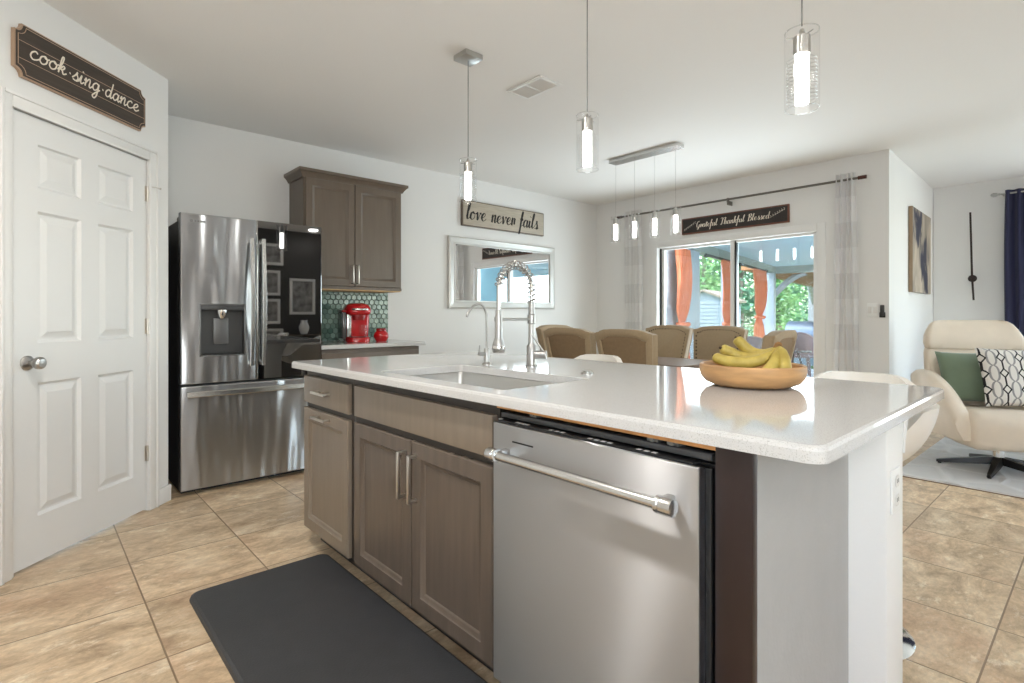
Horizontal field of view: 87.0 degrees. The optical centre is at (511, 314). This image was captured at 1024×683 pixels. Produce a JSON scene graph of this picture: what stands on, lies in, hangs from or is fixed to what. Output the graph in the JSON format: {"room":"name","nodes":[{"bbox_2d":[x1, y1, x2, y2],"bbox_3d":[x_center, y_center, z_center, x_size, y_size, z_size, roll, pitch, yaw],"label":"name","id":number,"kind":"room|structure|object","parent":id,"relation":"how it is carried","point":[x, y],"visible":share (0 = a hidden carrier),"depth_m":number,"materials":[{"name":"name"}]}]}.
{"room":"kitchen","nodes":[
{"label":"kitchen","id":0,"kind":"room"},
{"bbox_2d":[0,0,167,576],"bbox_3d":[-2.265,-0.152,2.207,0.451,2.585,3.265,0,0,-4],"label":"wall","id":1,"kind":"structure","parent":0,"point":[37,15],"depth_m":2.94,"materials":[{"name":"white paint"}]},
{"bbox_2d":[11,23,144,130],"bbox_3d":[-2.133,-1.161,2.719,0.023,0.233,0.773,0,0,3],"label":"sign","id":2,"kind":"object","parent":1,"relation":"attached to","point":[37,59],"visible":1,"depth_m":2.62,"materials":[{"name":"brown wood"}]},
{"bbox_2d":[0,85,159,585],"bbox_3d":[-2.132,0.086,2.741,0.023,2.108,0.944,0,0,3],"label":"trim","id":3,"kind":"structure","parent":1,"relation":"attached to","point":[9,98],"depth_m":2.33,"materials":[{"name":"white wood"}]},
{"bbox_2d":[14,109,161,572],"bbox_3d":[-2.135,0.115,2.777,0.123,2.027,0.858,0,0,3],"label":"door","id":4,"kind":"structure","parent":1,"relation":"in","point":[81,324],"depth_m":2.67,"materials":[{"name":"white wood"}]},
{"bbox_2d":[160,484,170,504],"bbox_3d":[-2.123,1.090,3.272,0.043,0.100,0.116,0,0,3],"label":"baseboard","id":5,"kind":"structure","parent":1,"relation":"attached to","point":[165,492],"depth_m":3.27,"materials":[{"name":"white wood"}]},
{"bbox_2d":[168,115,596,354],"bbox_3d":[-0.749,-0.152,5.558,5.100,2.585,0.160,0,0,-42],"label":"wall","id":6,"kind":"structure","parent":0,"point":[215,170],"depth_m":5.32,"materials":[{"name":"white paint"}]},
{"bbox_2d":[284,166,407,292],"bbox_3d":[-1.395,-0.678,4.619,0.963,0.948,0.360,0,0,-42],"label":"upper cabinet","id":7,"kind":"object","parent":6,"relation":"attached to","point":[359,218],"visible":0.97,"depth_m":4.49,"materials":[{"name":"brown wood"}]},
{"bbox_2d":[321,291,387,340],"bbox_3d":[-1.501,0.006,4.768,0.902,0.437,0.012,0,0,-42],"label":"backsplash","id":8,"kind":"structure","parent":6,"relation":"attached to","point":[331,302],"depth_m":4.79,"materials":[{"name":"green tile"}]},
{"bbox_2d":[448,235,554,308],"bbox_3d":[-0.069,-0.440,6.032,1.553,0.744,0.038,0,0,-42],"label":"wall mirror","id":9,"kind":"object","parent":6,"relation":"attached to","point":[474,265],"visible":0.96,"depth_m":5.92,"materials":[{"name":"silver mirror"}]},
{"bbox_2d":[461,199,543,235],"bbox_3d":[-0.078,-1.062,6.024,1.198,0.286,0.038,0,0,-42],"label":"love sign","id":10,"kind":"object","parent":6,"relation":"attached to","point":[473,213],"visible":1,"depth_m":5.97,"materials":[{"name":"brown wood"}]},
{"bbox_2d":[0,432,1023,682],"bbox_3d":[1.639,1.200,2.442,10.100,0.120,8.050,0,0,-42],"label":"floor","id":11,"kind":"structure","parent":0,"point":[113,605],"depth_m":2.26,"materials":[{"name":"tile"}]},
{"bbox_2d":[168,212,320,493],"bbox_3d":[-1.925,0.248,3.880,0.897,1.783,0.711,0,0,-42],"label":"refrigerator","id":12,"kind":"object","parent":11,"relation":"on","point":[244,295],"visible":0.91,"depth_m":3.59,"materials":[{"name":"silver metal"}]},
{"bbox_2d":[304,371,368,575],"bbox_3d":[-0.687,0.699,2.643,0.543,0.882,0.525,0,0,-42],"label":"base cabinet","id":13,"kind":"object","parent":11,"relation":"on","point":[329,418],"visible":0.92,"depth_m":2.47,"materials":[{"name":"brown wood"}]},
{"bbox_2d":[189,554,487,682],"bbox_3d":[-0.148,1.131,1.311,0.575,0.019,2.850,0,0,-42],"label":"floor mat","id":14,"kind":"object","parent":11,"relation":"on","point":[307,620],"visible":1,"depth_m":1.91,"materials":[{"name":"grey rubber"}]},
{"bbox_2d":[321,346,418,358],"bbox_3d":[-1.294,0.702,4.510,0.866,0.877,0.653,0,0,-42],"label":"base cabinet","id":15,"kind":"object","parent":11,"relation":"on","point":[396,350],"visible":0.02,"depth_m":4.27,"materials":[{"name":"brown"}]},
{"bbox_2d":[321,339,425,349],"bbox_3d":[-1.280,0.241,4.533,0.918,0.030,0.630,0,0,-42],"label":"countertop","id":16,"kind":"structure","parent":15,"relation":"on","point":[325,345],"depth_m":4.33,"materials":[{"name":"white stone"}]},
{"bbox_2d":[335,303,370,342],"bbox_3d":[-1.321,0.064,4.520,0.281,0.325,0.299,0,0,-42],"label":"coffee maker","id":17,"kind":"object","parent":16,"relation":"on","point":[353,320],"visible":1,"depth_m":4.44,"materials":[{"name":"red plastic"}]},
{"bbox_2d":[374,328,388,341],"bbox_3d":[-1.122,0.169,4.633,0.128,0.114,0.128,0,0,-42],"label":"jar","id":18,"kind":"object","parent":16,"relation":"on","point":[380,335],"visible":0.99,"depth_m":4.59,"materials":[{"name":"red ceramic"}]},
{"bbox_2d":[354,380,515,671],"bbox_3d":[-0.194,0.699,2.092,0.543,0.882,0.952,0,0,-42],"label":"base cabinet","id":19,"kind":"object","parent":11,"relation":"on","point":[424,480],"visible":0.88,"depth_m":1.85,"materials":[{"name":"brown wood"}]},
{"bbox_2d":[292,351,943,463],"bbox_3d":[0.132,0.241,2.164,1.174,0.030,2.392,0,0,-42],"label":"countertop","id":20,"kind":"structure","parent":19,"relation":"on","point":[816,420],"depth_m":1.44,"materials":[{"name":"white stone"}]},
{"bbox_2d":[466,303,490,364],"bbox_3d":[-0.150,0.086,2.416,0.139,0.280,0.042,0,0,-42],"label":"water tap","id":21,"kind":"object","parent":20,"relation":"on","point":[486,353],"visible":1,"depth_m":2.44,"materials":[{"name":"silver metal"}]},
{"bbox_2d":[414,372,556,389],"bbox_3d":[-0.127,0.367,2.042,0.465,0.218,0.794,0,0,-42],"label":"sink","id":22,"kind":"object","parent":20,"relation":"in","point":[475,379],"visible":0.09,"depth_m":2.32,"materials":[{"name":"silver metal"}]},
{"bbox_2d":[492,261,546,366],"bbox_3d":[0.037,-0.003,2.289,0.267,0.457,0.091,0,0,-42],"label":"faucet","id":23,"kind":"object","parent":20,"relation":"on","point":[498,346],"visible":1,"depth_m":2.32,"materials":[{"name":"silver metal"}]},
{"bbox_2d":[581,370,592,374],"bbox_3d":[0.287,0.220,2.068,0.044,0.013,0.044,0,0,-42],"label":"button","id":24,"kind":"object","parent":20,"relation":"on","point":[586,372],"visible":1,"depth_m":2.05,"materials":[{"name":"silver metal"}]},
{"bbox_2d":[699,360,807,388],"bbox_3d":[0.768,0.191,1.732,0.316,0.070,0.316,0,0,-42],"label":"fruit bowl","id":25,"kind":"object","parent":20,"relation":"on","point":[759,377],"visible":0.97,"depth_m":1.60,"materials":[{"name":"brown wood"}]},
{"bbox_2d":[712,336,791,367],"bbox_3d":[0.771,0.139,1.715,0.192,0.135,0.242,0,0,-42],"label":"banana bunch","id":26,"kind":"object","parent":25,"relation":"in","point":[748,356],"visible":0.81,"depth_m":1.69,"materials":[{"name":"yellow food"}]},
{"bbox_2d":[536,325,572,356],"bbox_3d":[0.640,0.622,5.476,0.508,1.041,0.684,0,0,-42],"label":"dining chair","id":27,"kind":"object","parent":11,"relation":"on","point":[539,330],"visible":0.08,"depth_m":5.52,"materials":[{"name":"beige fabric"}]},
{"bbox_2d":[543,328,595,358],"bbox_3d":[0.663,0.622,4.548,0.684,1.041,0.508,0,0,-42],"label":"dining chair","id":28,"kind":"object","parent":11,"relation":"on","point":[571,343],"visible":0.4,"depth_m":4.32,"materials":[{"name":"beige fabric"}]},
{"bbox_2d":[574,354,622,362],"bbox_3d":[0.332,0.683,2.921,0.532,0.913,0.540,0,0,-42],"label":"bar stool","id":29,"kind":"object","parent":11,"relation":"on","point":[596,357],"visible":0.02,"depth_m":3.08,"materials":[{"name":"white leather"}]},
{"bbox_2d":[484,406,714,682],"bbox_3d":[0.333,0.693,1.457,0.580,0.873,0.686,0,0,-42],"label":"dishwasher","id":30,"kind":"object","parent":11,"relation":"on","point":[604,539],"depth_m":1.25,"materials":[{"name":"silver metal"}]},
{"bbox_2d":[595,329,657,364],"bbox_3d":[1.029,0.622,4.117,0.684,1.041,0.508,0,0,-42],"label":"dining chair","id":31,"kind":"object","parent":11,"relation":"on","point":[630,345],"visible":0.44,"depth_m":3.87,"materials":[{"name":"beige fabric"}]},
{"bbox_2d":[646,325,692,357],"bbox_3d":[1.374,0.622,5.258,0.684,1.041,0.508,0,0,-42],"label":"dining chair","id":32,"kind":"object","parent":11,"relation":"on","point":[674,341],"visible":0.42,"depth_m":5.34,"materials":[{"name":"beige fabric"}]},
{"bbox_2d":[658,357,708,368],"bbox_3d":[1.091,0.760,4.702,0.700,0.760,1.250,0,0,-42],"label":"dining table","id":33,"kind":"object","parent":11,"relation":"on","point":[662,361],"visible":0.06,"depth_m":4.32,"materials":[{"name":"grey wood"}]},
{"bbox_2d":[693,326,748,359],"bbox_3d":[1.743,0.622,4.877,0.684,1.041,0.508,0,0,-42],"label":"dining chair","id":34,"kind":"object","parent":11,"relation":"on","point":[707,340],"visible":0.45,"depth_m":5.06,"materials":[{"name":"beige fabric"}]},
{"bbox_2d":[715,447,756,682],"bbox_3d":[0.438,0.699,1.055,0.022,0.882,0.074,0,0,-42],"label":"filler panel","id":35,"kind":"object","parent":11,"relation":"on","point":[735,471],"visible":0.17,"depth_m":1.04,"materials":[{"name":"brown wood"}]},
{"bbox_2d":[761,330,796,360],"bbox_3d":[1.645,0.622,3.901,0.684,1.041,0.508,0,0,42],"label":"dining chair","id":36,"kind":"object","parent":11,"relation":"on","point":[788,338],"visible":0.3,"depth_m":3.60,"materials":[{"name":"beige fabric"}]},
{"bbox_2d":[813,371,939,660],"bbox_3d":[1.214,0.683,1.966,0.532,0.913,0.540,0,0,-44],"label":"bar stool","id":37,"kind":"object","parent":11,"relation":"on","point":[920,426],"visible":0.07,"depth_m":1.80,"materials":[{"name":"white"}]},
{"bbox_2d":[903,436,1023,498],"bbox_3d":[4.920,1.132,3.500,2.816,0.016,3.466,0,0,-42],"label":"area rug","id":38,"kind":"object","parent":11,"relation":"on","point":[1007,481],"visible":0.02,"depth_m":3.88,"materials":[{"name":"grey carpet"}]},
{"bbox_2d":[910,320,1023,478],"bbox_3d":[3.561,0.583,3.992,0.895,1.083,0.886,0,0,16],"label":"lounge chair","id":39,"kind":"object","parent":38,"relation":"on","point":[997,429],"visible":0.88,"depth_m":3.95,"materials":[{"name":"beige leather"}]},
{"bbox_2d":[935,351,984,401],"bbox_3d":[3.487,0.469,4.094,0.420,0.371,0.201,0,0,16],"label":"pillow","id":40,"kind":"object","parent":39,"relation":"on","point":[962,371],"visible":0.55,"depth_m":4.07,"materials":[{"name":"green fabric"}]},
{"bbox_2d":[974,348,1023,406],"bbox_3d":[3.632,0.449,3.875,0.460,0.414,0.203,0,0,16],"label":"patterned pillow","id":41,"kind":"object","parent":39,"relation":"on","point":[1002,371],"visible":1,"depth_m":3.86,"materials":[{"name":"fabric"}]},
{"bbox_2d":[42,0,1023,204],"bbox_3d":[1.639,-1.545,2.442,10.100,0.200,8.050,0,0,-42],"label":"ceiling","id":42,"kind":"structure","parent":0,"point":[938,85],"depth_m":3.29,"materials":[{"name":"white paint"}]},
{"bbox_2d":[454,48,482,199],"bbox_3d":[-0.244,-1.035,3.003,0.116,0.819,0.116,0,0,-42],"label":"pendant light","id":43,"kind":"object","parent":42,"relation":"hanging from","point":[467,57],"visible":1,"depth_m":2.99,"materials":[{"name":"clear glass"}]},
{"bbox_2d":[507,75,560,99],"bbox_3d":[0.137,-1.439,3.425,0.185,0.010,0.310,0,0,-42],"label":"ceiling vent","id":44,"kind":"object","parent":42,"relation":"in","point":[538,85],"visible":1,"depth_m":3.41,"materials":[{"name":"white metal"}]},
{"bbox_2d":[577,0,598,166],"bbox_3d":[0.325,-1.035,2.335,0.116,0.819,0.116,0,0,-42],"label":"pendant light","id":45,"kind":"object","parent":42,"relation":"hanging from","point":[587,121],"visible":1,"depth_m":2.32,"materials":[{"name":"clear glass"}]},
{"bbox_2d":[609,142,683,241],"bbox_3d":[1.178,-1.063,4.801,0.120,0.759,0.720,0,0,-42],"label":"linear pendant","id":46,"kind":"object","parent":42,"relation":"hanging from","point":[674,146],"visible":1,"depth_m":4.73,"materials":[{"name":"grey"}]},
{"bbox_2d":[784,0,817,111],"bbox_3d":[0.883,-1.035,1.645,0.116,0.819,0.116,0,0,-42],"label":"pendant light","id":47,"kind":"object","parent":42,"relation":"hanging from","point":[802,41],"visible":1,"depth_m":1.63,"materials":[{"name":"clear glass"}]},
{"bbox_2d":[666,250,677,324],"bbox_3d":[1.990,0.110,6.904,0.100,2.260,0.730,0,0,37],"label":"wall","id":48,"kind":"structure","parent":0,"point":[671,274],"depth_m":6.88,"materials":[{"name":"grey paint"}]},
{"bbox_2d":[675,249,691,358],"bbox_3d":[2.197,0.120,6.928,0.178,1.940,0.519,0,0,37],"label":"curtain","id":49,"kind":"object","parent":48,"relation":"hanging from","point":[682,256],"visible":0.51,"depth_m":6.85,"materials":[{"name":"orange fabric"}]},
{"bbox_2d":[597,149,893,374],"bbox_3d":[2.258,-0.152,5.963,0.160,2.585,3.249,0,0,-42],"label":"wall","id":50,"kind":"structure","parent":0,"point":[875,193],"depth_m":5.24,"materials":[{"name":"white paint"}]},
{"bbox_2d":[682,204,789,234],"bbox_3d":[2.334,-1.002,5.734,0.028,0.180,1.165,0,0,-42],"label":"sign","id":51,"kind":"object","parent":50,"relation":"attached to","point":[777,214],"visible":1,"depth_m":5.67,"materials":[{"name":"brown wood"}]},
{"bbox_2d":[652,222,825,375],"bbox_3d":[2.359,0.135,5.818,0.142,2.010,1.900,0,0,-42],"label":"door frame","id":52,"kind":"structure","parent":50,"relation":"in","point":[659,249],"depth_m":5.68,"materials":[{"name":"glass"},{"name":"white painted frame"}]},
{"bbox_2d":[617,175,866,218],"bbox_3d":[2.245,-1.197,5.776,0.104,0.074,2.694,0,0,-42],"label":"curtain rod","id":53,"kind":"object","parent":50,"relation":"attached to","point":[730,203],"visible":0.98,"depth_m":5.51,"materials":[{"name":"grey metal"}]},
{"bbox_2d":[625,210,642,329],"bbox_3d":[1.477,-0.075,6.579,0.054,2.390,0.262,0,0,-42],"label":"sheer curtain","id":54,"kind":"object","parent":53,"relation":"hanging from","point":[633,246],"visible":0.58,"depth_m":6.58,"materials":[{"name":"white fabric"}]},
{"bbox_2d":[833,172,858,371],"bbox_3d":[3.010,-0.077,4.870,0.052,2.395,0.258,0,0,-42],"label":"sheer curtain","id":55,"kind":"object","parent":53,"relation":"hanging from","point":[846,290],"visible":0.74,"depth_m":4.86,"materials":[{"name":"white fabric"}]},
{"bbox_2d":[867,303,877,316],"bbox_3d":[3.195,-0.045,4.788,0.010,0.120,0.085,0,0,-42],"label":"light switch","id":56,"kind":"object","parent":50,"relation":"attached to","point":[872,308],"visible":1,"depth_m":4.79,"materials":[{"name":"white plastic"}]},
{"bbox_2d":[879,305,885,317],"bbox_3d":[3.241,-0.033,4.726,0.024,0.110,0.044,0,0,-42],"label":"remote","id":57,"kind":"object","parent":50,"relation":"attached to","point":[882,314],"visible":1,"depth_m":4.71,"materials":[{"name":"black plastic"}]},
{"bbox_2d":[757,453,847,682],"bbox_3d":[0.664,0.699,1.217,0.530,0.882,0.013,0,0,-42],"label":"wall","id":58,"kind":"structure","parent":0,"point":[802,508],"depth_m":1.18,"materials":[{"name":"white paint"}]},
{"bbox_2d":[848,422,902,682],"bbox_3d":[0.205,0.699,2.240,0.150,0.882,2.316,0,0,-42],"label":"wall","id":59,"kind":"structure","parent":0,"point":[875,536],"depth_m":1.36,"materials":[{"name":"white paint"}]},
{"bbox_2d":[890,466,899,514],"bbox_3d":[0.971,0.443,1.365,0.074,0.110,0.009,0,0,-42],"label":"wall outlet","id":60,"kind":"object","parent":59,"relation":"attached to","point":[895,473],"visible":1,"depth_m":1.35,"materials":[{"name":"white plastic"}]},
{"bbox_2d":[895,475,899,486],"bbox_3d":[0.973,0.419,1.363,0.033,0.028,0.002,0,0,-42],"label":"socket","id":61,"kind":"object","parent":60,"relation":"attached to","point":[897,477],"depth_m":1.36,"materials":[{"name":"white plastic"}]},
{"bbox_2d":[895,493,899,505],"bbox_3d":[0.973,0.466,1.363,0.033,0.028,0.002,0,0,-42],"label":"socket","id":62,"kind":"object","parent":60,"relation":"attached to","point":[897,495],"depth_m":1.36,"materials":[{"name":"white plastic"}]},
{"bbox_2d":[903,419,908,452],"bbox_3d":[0.282,0.311,2.301,0.044,0.108,2.310,0,0,-42],"label":"trim","id":63,"kind":"structure","parent":59,"relation":"attached to","point":[905,423],"depth_m":1.43,"materials":[{"name":"white"}]},
{"bbox_2d":[894,154,932,380],"bbox_3d":[4.119,-0.152,5.593,2.120,2.585,0.203,0,0,-42],"label":"wall","id":64,"kind":"structure","parent":0,"point":[913,312],"depth_m":5.19,"materials":[{"name":"white paint"}]},
{"bbox_2d":[909,206,930,293],"bbox_3d":[4.203,-0.640,5.558,0.959,0.832,0.034,0,0,-44],"label":"canvas painting","id":65,"kind":"object","parent":64,"relation":"attached to","point":[919,223],"visible":1,"depth_m":5.44,"materials":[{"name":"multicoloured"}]},
{"bbox_2d":[933,176,1023,320],"bbox_3d":[6.334,-0.152,4.589,0.160,2.585,4.385,0,0,-42],"label":"wall","id":66,"kind":"structure","parent":0,"point":[952,205],"depth_m":5.93,"materials":[{"name":"white paint"}]},
{"bbox_2d":[968,212,976,299],"bbox_3d":[5.006,-0.635,5.864,0.118,0.951,0.076,0,0,-42],"label":"wall clock","id":67,"kind":"object","parent":66,"relation":"attached to","point":[972,278],"visible":1,"depth_m":5.83,"materials":[{"name":"brown metal"}]},
{"bbox_2d":[990,190,1023,196],"bbox_3d":[6.058,-1.265,4.674,0.136,0.044,2.880,0,0,-42],"label":"curtain rod","id":68,"kind":"object","parent":66,"relation":"attached to","point":[992,194],"visible":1,"depth_m":5.66,"materials":[{"name":"grey metal"}]},
{"bbox_2d":[1004,188,1023,336],"bbox_3d":[5.410,-0.095,5.327,0.074,2.410,0.842,0,0,-42],"label":"curtain","id":69,"kind":"object","parent":68,"relation":"hanging from","point":[1014,203],"visible":0.54,"depth_m":5.59,"materials":[{"name":"fabric"}]},
{"label":"outside","id":70,"kind":"structure","parent":0,"visible":0},
{"bbox_2d":[744,326,813,368],"bbox_3d":[21.208,1.462,25.708,54.100,0.355,70.000,0,0,-42],"label":"lawn","id":71,"kind":"structure","parent":70,"point":[748,328],"depth_m":39.65,"materials":[{"name":"green plant"}]},
{"bbox_2d":[700,255,743,297],"bbox_3d":[8.413,-2.412,23.481,3.447,7.510,3.292,0,0,-42],"label":"leafy tree","id":72,"kind":"object","parent":71,"relation":"on","point":[708,279],"visible":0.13,"depth_m":23.13,"materials":[{"name":"green plant"}]},
{"bbox_2d":[700,289,746,326],"bbox_3d":[7.683,0.160,20.848,2.101,2.240,2.050,0,0,37],"label":"garden shed","id":73,"kind":"object","parent":71,"relation":"on","point":[710,300],"visible":0.28,"depth_m":20.01,"materials":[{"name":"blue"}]},
{"bbox_2d":[701,256,755,334],"bbox_3d":[10.942,-3.407,28.015,3.648,9.498,4.005,0,0,-42],"label":"leafy tree","id":74,"kind":"object","parent":71,"relation":"on","point":[746,317],"visible":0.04,"depth_m":27.82,"materials":[{"name":"green plant"}]},
{"bbox_2d":[706,260,783,333],"bbox_3d":[10.000,-2.600,23.594,3.600,7.884,3.634,0,0,-39],"label":"leafy tree","id":75,"kind":"object","parent":71,"relation":"on","point":[750,302],"visible":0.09,"depth_m":23.34,"materials":[{"name":"green plant"}]},
{"bbox_2d":[738,269,789,332],"bbox_3d":[13.095,-3.793,28.354,3.536,10.270,3.833,0,0,44],"label":"leafy tree","id":76,"kind":"object","parent":71,"relation":"on","point":[748,280],"visible":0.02,"depth_m":28.60,"materials":[{"name":"green plant"}]},
{"bbox_2d":[747,279,807,335],"bbox_3d":[11.809,-2.429,24.108,3.174,7.544,3.810,0,0,-22],"label":"leafy tree","id":77,"kind":"object","parent":71,"relation":"on","point":[786,294],"visible":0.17,"depth_m":23.38,"materials":[{"name":"green plant"}]},
{"bbox_2d":[741,266,813,334],"bbox_3d":[9.416,-0.800,12.755,5.862,4.160,6.752,0,0,37],"label":"gazebo","id":78,"kind":"object","parent":71,"relation":"on","point":[806,279],"visible":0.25,"depth_m":13.26,"materials":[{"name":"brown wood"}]},
{"bbox_2d":[783,284,807,320],"bbox_3d":[15.605,-3.491,29.484,3.885,9.666,3.703,0,0,-38],"label":"leafy tree","id":79,"kind":"object","parent":71,"relation":"on","point":[802,305],"visible":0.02,"depth_m":29.15,"materials":[{"name":"green plant"}]},
{"bbox_2d":[785,321,813,365],"bbox_3d":[7.022,0.715,13.002,0.570,1.130,1.360,0,0,-42],"label":"grill","id":80,"kind":"object","parent":71,"relation":"on","point":[807,327],"visible":0.1,"depth_m":12.82,"materials":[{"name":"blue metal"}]},
{"bbox_2d":[791,283,807,320],"bbox_3d":[13.892,-2.680,24.978,3.595,8.045,3.307,0,0,-36],"label":"leafy tree","id":81,"kind":"object","parent":71,"relation":"on","point":[805,288],"visible":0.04,"depth_m":25.24,"materials":[{"name":"green plant"}]},
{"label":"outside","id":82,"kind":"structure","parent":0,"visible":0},
{"bbox_2d":[712,235,813,266],"bbox_3d":[5.878,-1.120,7.789,7.650,0.200,6.560,0,0,-42],"label":"ceiling","id":83,"kind":"structure","parent":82,"point":[792,251],"depth_m":8.54,"materials":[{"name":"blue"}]},
{"bbox_2d":[687,246,775,272],"bbox_3d":[3.678,-0.963,9.088,0.160,0.125,6.252,0,0,37],"label":"beam","id":84,"kind":"structure","parent":83,"relation":"attached to","point":[710,250],"depth_m":8.76,"materials":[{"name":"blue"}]},
{"bbox_2d":[704,253,729,260],"bbox_3d":[3.164,-0.855,8.206,0.074,0.070,1.425,0,0,38],"label":"rod","id":85,"kind":"object","parent":84,"relation":"attached to","point":[705,254],"visible":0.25,"depth_m":7.91,"materials":[{"name":"grey metal"}]},
{"bbox_2d":[721,259,729,325],"bbox_3d":[3.409,0.120,8.507,0.178,1.940,0.659,0,0,37],"label":"curtain","id":86,"kind":"object","parent":85,"relation":"hanging from","point":[725,265],"visible":0.32,"depth_m":8.34,"materials":[{"name":"orange fabric"}]},
{"bbox_2d":[738,263,767,272],"bbox_3d":[4.376,-0.855,9.785,0.074,0.070,1.905,0,0,38],"label":"rod","id":87,"kind":"object","parent":84,"relation":"attached to","point":[739,264],"visible":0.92,"depth_m":9.52,"materials":[{"name":"grey metal"}]},
{"bbox_2d":[752,268,767,337],"bbox_3d":[4.657,0.120,10.134,0.178,1.940,0.996,0,0,37],"label":"curtain","id":88,"kind":"object","parent":87,"relation":"hanging from","point":[760,277],"visible":0.59,"depth_m":10.02,"materials":[{"name":"orange fabric"}]},
{"bbox_2d":[776,265,813,273],"bbox_3d":[8.037,-0.953,9.602,6.112,0.145,0.170,0,0,37],"label":"beam","id":89,"kind":"structure","parent":83,"relation":"attached to","point":[801,268],"depth_m":11.18,"materials":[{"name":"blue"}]},
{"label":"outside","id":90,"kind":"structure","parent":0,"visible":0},
{"bbox_3d":[5.889,1.220,7.926,7.850,0.120,6.350,0,0,-42],"label":"patio slab","id":91,"kind":"object","parent":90,"visible":0},
{"bbox_2d":[686,249,699,358],"bbox_3d":[2.433,0.135,7.465,0.200,2.050,0.540,0,0,37],"label":"patio post","id":92,"kind":"object","parent":91,"relation":"on","point":[693,317],"visible":0.12,"depth_m":7.44,"materials":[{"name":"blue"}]},
{"bbox_2d":[721,268,723,325],"bbox_3d":[3.578,0.135,8.957,0.200,2.050,0.260,0,0,37],"label":"patio post","id":93,"kind":"object","parent":91,"relation":"on","point":[722,319],"visible":0.08,"depth_m":8.91,"materials":[{"name":"grey paint"}]},
{"bbox_2d":[747,336,762,348],"bbox_3d":[3.748,0.740,8.448,0.652,0.844,0.607,0,0,28],"label":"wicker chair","id":94,"kind":"object","parent":91,"relation":"on","point":[756,342],"visible":0.09,"depth_m":8.17,"materials":[{"name":"grey wicker"}]},
{"bbox_2d":[766,273,775,334],"bbox_3d":[5.483,0.135,11.441,0.200,2.050,0.220,0,0,37],"label":"patio post","id":95,"kind":"object","parent":91,"relation":"on","point":[771,277],"visible":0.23,"depth_m":11.36,"materials":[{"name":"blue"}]},
{"bbox_2d":[792,349,811,363],"bbox_3d":[4.821,0.882,9.231,0.530,0.564,0.530,0,0,-42],"label":"patio table","id":96,"kind":"object","parent":91,"relation":"on","point":[797,351],"visible":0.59,"depth_m":9.13,"materials":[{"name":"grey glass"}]},
{"bbox_2d":[791,332,813,376],"bbox_3d":[5.521,0.748,10.355,0.639,0.827,0.595,0,0,23],"label":"wicker chair","id":97,"kind":"object","parent":91,"relation":"on","point":[804,341],"visible":0.33,"depth_m":10.44,"materials":[{"name":"grey wicker"}]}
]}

